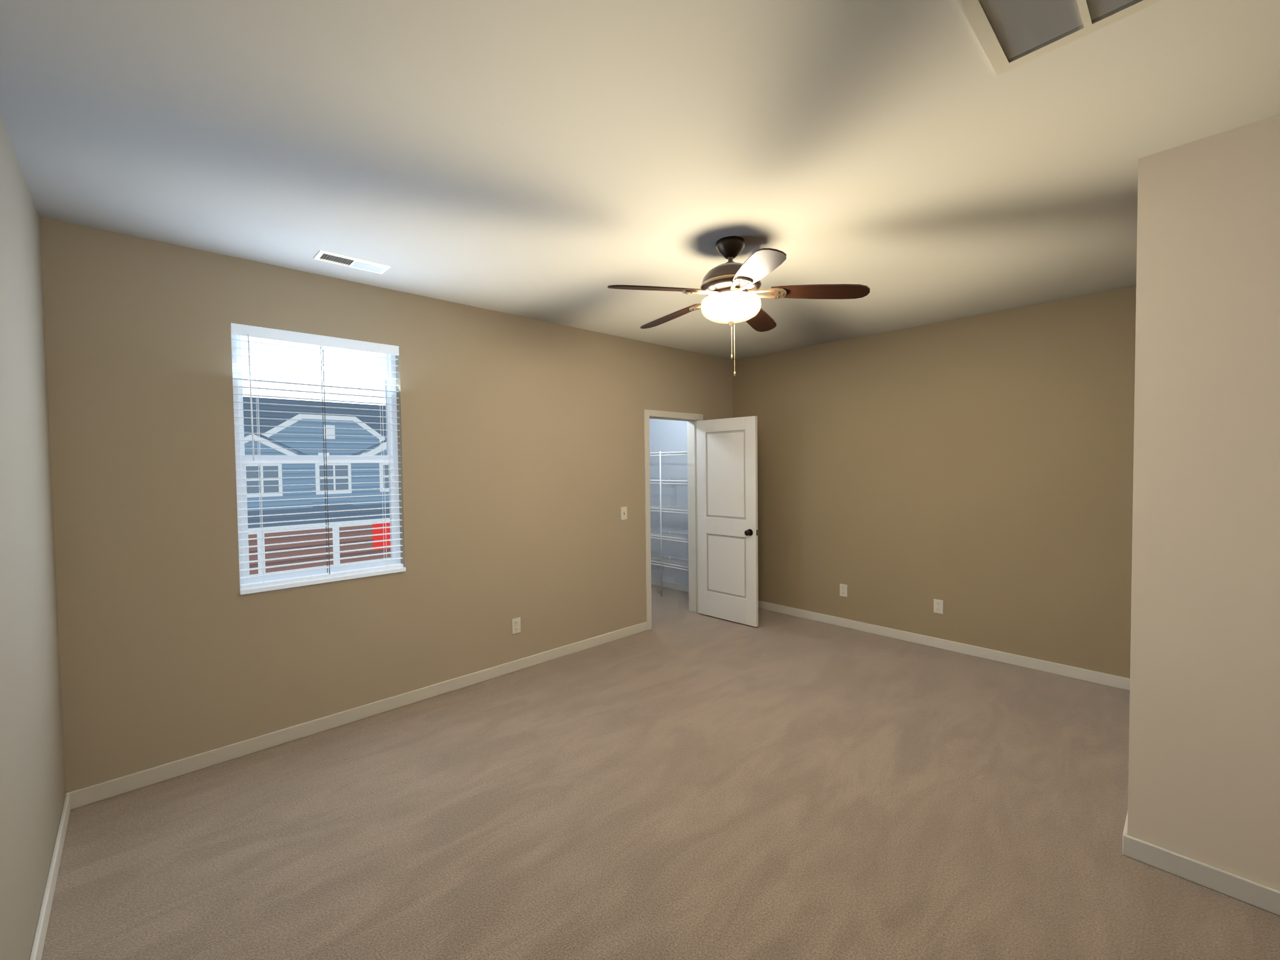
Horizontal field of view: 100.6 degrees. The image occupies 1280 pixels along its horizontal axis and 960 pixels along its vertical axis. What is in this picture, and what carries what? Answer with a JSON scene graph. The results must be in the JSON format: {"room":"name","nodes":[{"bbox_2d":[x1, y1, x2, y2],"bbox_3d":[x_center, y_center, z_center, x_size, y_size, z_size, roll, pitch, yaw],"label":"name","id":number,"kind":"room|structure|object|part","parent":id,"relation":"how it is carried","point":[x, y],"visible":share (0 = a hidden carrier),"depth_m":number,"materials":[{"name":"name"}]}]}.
{"room":"empty bedroom","nodes":[
{"label":"empty bedroom","id":0,"kind":"room"},
{"bbox_2d":[0,114,65,959],"bbox_3d":[-1.075,0.213,0.626,0.140,2.743,4.890,-2,2,-43],"label":"wall","id":1,"kind":"structure","parent":0,"point":[32,788],"depth_m":1.82,"materials":[{"name":"beige paint"}]},
{"bbox_2d":[29,790,78,959],"bbox_3d":[-1.050,1.539,0.772,0.018,0.083,4.750,-2,2,-43],"label":"baseboard","id":2,"kind":"structure","parent":1,"relation":"attached to","point":[70,802],"depth_m":1.99,"materials":[{"name":"white wood"}]},
{"bbox_2d":[39,216,733,793],"bbox_3d":[-0.870,0.100,4.281,5.464,2.743,0.140,-2,2,-43],"label":"wall","id":3,"kind":"structure","parent":0,"point":[522,461],"depth_m":3.10,"materials":[{"name":"beige paint"}]},
{"bbox_2d":[230,333,406,594],"bbox_3d":[-1.933,-0.126,3.255,0.883,1.486,0.153,-2,2,-43],"label":"window","id":4,"kind":"structure","parent":3,"relation":"in","point":[319,458],"depth_m":3.20,"materials":[{"name":"white plastic"}]},
{"bbox_2d":[230,322,403,589],"bbox_3d":[-1.911,-0.138,3.231,0.879,1.459,0.069,-2,2,-43],"label":"window blinds","id":5,"kind":"object","parent":4,"relation":"attached to","point":[248,331],"visible":0.88,"depth_m":3.19,"materials":[{"name":"white plastic"}]},
{"bbox_2d":[75,621,646,807],"bbox_3d":[-1.297,1.451,3.794,3.756,0.083,0.018,-2,2,-43],"label":"baseboard","id":6,"kind":"structure","parent":3,"relation":"attached to","point":[96,793],"depth_m":3.18,"materials":[{"name":"white wood"}]},
{"bbox_2d":[512,617,520,634],"bbox_3d":[-0.957,1.128,4.116,0.072,0.116,0.008,-2,2,-43],"label":"outlet","id":7,"kind":"object","parent":3,"relation":"attached to","point":[516,625],"visible":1,"depth_m":4.11,"materials":[{"name":"white plastic"}]},
{"bbox_2d":[620,506,627,520],"bbox_3d":[-0.143,0.305,4.865,0.072,0.116,0.017,-2,2,-43],"label":"light switch","id":8,"kind":"object","parent":3,"relation":"attached to","point":[624,512],"visible":1,"depth_m":4.87,"materials":[{"name":"white plastic"}]},
{"bbox_2d":[643,409,703,630],"bbox_3d":[0.308,0.371,5.404,0.855,2.105,0.176,-2,2,-43],"label":"door frame","id":9,"kind":"structure","parent":3,"relation":"attached to","point":[691,419],"depth_m":5.61,"materials":[{"name":"white wood"}]},
{"bbox_2d":[696,416,758,627],"bbox_3d":[0.867,0.396,5.336,0.173,2.018,0.726,-2,2,-43],"label":"closet door","id":10,"kind":"structure","parent":3,"relation":"in","point":[727,508],"depth_m":5.29,"materials":[{"name":"white paint"}]},
{"bbox_2d":[0,0,1279,359],"bbox_3d":[0.192,-1.289,3.098,5.464,0.080,6.780,-2,2,-43],"label":"ceiling","id":11,"kind":"structure","parent":0,"point":[909,163],"depth_m":1.89,"materials":[{"name":"white paint"}]},
{"bbox_2d":[313,249,390,274],"bbox_3d":[-1.616,-1.219,2.990,0.355,0.011,0.145,-2,2,-43],"label":"ceiling vent","id":12,"kind":"object","parent":11,"relation":"in","point":[320,255],"visible":1,"depth_m":2.98,"materials":[{"name":"white metal"}]},
{"bbox_2d":[607,236,869,376],"bbox_3d":[0.444,-0.895,2.833,1.304,0.698,1.259,-2,2,-43],"label":"ceiling fan","id":13,"kind":"object","parent":11,"relation":"hanging from","point":[729,288],"visible":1,"depth_m":2.68,"materials":[{"name":"brown wood"}]},
{"bbox_3d":[0.476,-0.888,2.790,0.314,0.107,0.314,-2,2,-43],"label":"lamp shade","id":14,"kind":"part","parent":13,"relation":"part of","materials":[{"name":"white glass"}]},
{"bbox_2d":[957,0,1163,75],"bbox_3d":[1.019,-1.196,1.247,0.518,0.014,0.422,-2,2,-43],"label":"ceiling vent","id":15,"kind":"object","parent":11,"relation":"in","point":[1010,35],"visible":0.98,"depth_m":1.39,"materials":[{"name":"grey"}]},
{"bbox_2d":[41,584,1279,959],"bbox_3d":[0.226,1.522,3.183,5.464,0.060,6.780,-2,2,-43],"label":"floor","id":16,"kind":"structure","parent":0,"point":[678,780],"depth_m":2.33,"materials":[{"name":"beige carpet"}]},
{"bbox_2d":[649,418,688,585],"bbox_3d":[0.279,0.050,5.467,2.164,2.743,0.004,-2,2,-43],"label":"wall","id":17,"kind":"structure","parent":0,"point":[668,436],"depth_m":5.46,"materials":[{"name":"white paint"}]},
{"bbox_2d":[649,451,688,596],"bbox_3d":[0.274,0.518,6.590,0.374,1.740,1.570,-2,2,-43],"label":"wire closet shelf","id":18,"kind":"object","parent":17,"relation":"attached to","point":[661,507],"visible":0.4,"depth_m":6.36,"materials":[{"name":"white metal"}]},
{"bbox_2d":[650,578,688,592],"bbox_3d":[0.430,1.341,6.721,0.018,0.083,1.576,-2,2,-43],"label":"baseboard","id":19,"kind":"structure","parent":17,"relation":"attached to","point":[654,581],"depth_m":6.75,"materials":[{"name":"white wood"}]},
{"bbox_2d":[733,285,1136,678],"bbox_3d":[2.297,0.046,4.805,0.140,2.743,3.451,-2,2,-43],"label":"wall","id":20,"kind":"structure","parent":0,"point":[975,473],"depth_m":4.33,"materials":[{"name":"beige paint"}]},
{"bbox_2d":[839,583,847,597],"bbox_3d":[1.954,1.059,5.104,0.008,0.116,0.072,-2,2,-43],"label":"electrical outlet","id":21,"kind":"object","parent":20,"relation":"attached to","point":[843,590],"visible":1,"depth_m":5.10,"materials":[{"name":"white plastic"}]},
{"bbox_2d":[933,598,943,613],"bbox_3d":[2.525,1.070,4.500,0.008,0.116,0.072,-2,2,-43],"label":"electrical outlet","id":22,"kind":"object","parent":20,"relation":"attached to","point":[938,606],"visible":1,"depth_m":4.50,"materials":[{"name":"white plastic"}]},
{"bbox_2d":[758,600,1130,690],"bbox_3d":[2.257,1.378,4.793,0.014,0.083,3.451,-2,2,-43],"label":"baseboard","id":23,"kind":"structure","parent":20,"relation":"attached to","point":[1115,681],"depth_m":4.35,"materials":[{"name":"white wood"}]},
{"bbox_2d":[1127,114,1279,891],"bbox_3d":[3.230,0.110,2.322,2.199,2.743,1.439,-2,2,-43],"label":"wall","id":24,"kind":"structure","parent":0,"point":[1203,774],"depth_m":1.94,"materials":[{"name":"beige paint"}]},
{"bbox_2d":[1122,811,1127,855],"bbox_3d":[2.681,1.432,2.831,2.049,0.083,0.018,-2,2,-43],"label":"baseboard","id":25,"kind":"structure","parent":24,"relation":"attached to","point":[1124,835],"depth_m":2.13,"materials":[{"name":"white wood"}]},
{"bbox_2d":[1126,825,1279,916],"bbox_3d":[2.394,1.471,1.654,0.022,0.083,1.260,-2,2,-43],"label":"baseboard","id":26,"kind":"structure","parent":24,"relation":"attached to","point":[1217,880],"depth_m":1.96,"materials":[{"name":"white wood"}]},
{"label":"outside","id":27,"kind":"structure","parent":0,"visible":0},
{"bbox_2d":[243,396,390,575],"bbox_3d":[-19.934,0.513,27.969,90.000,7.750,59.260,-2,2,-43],"label":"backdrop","id":28,"kind":"structure","parent":27,"point":[290,452],"depth_m":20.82,"materials":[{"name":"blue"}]}
]}

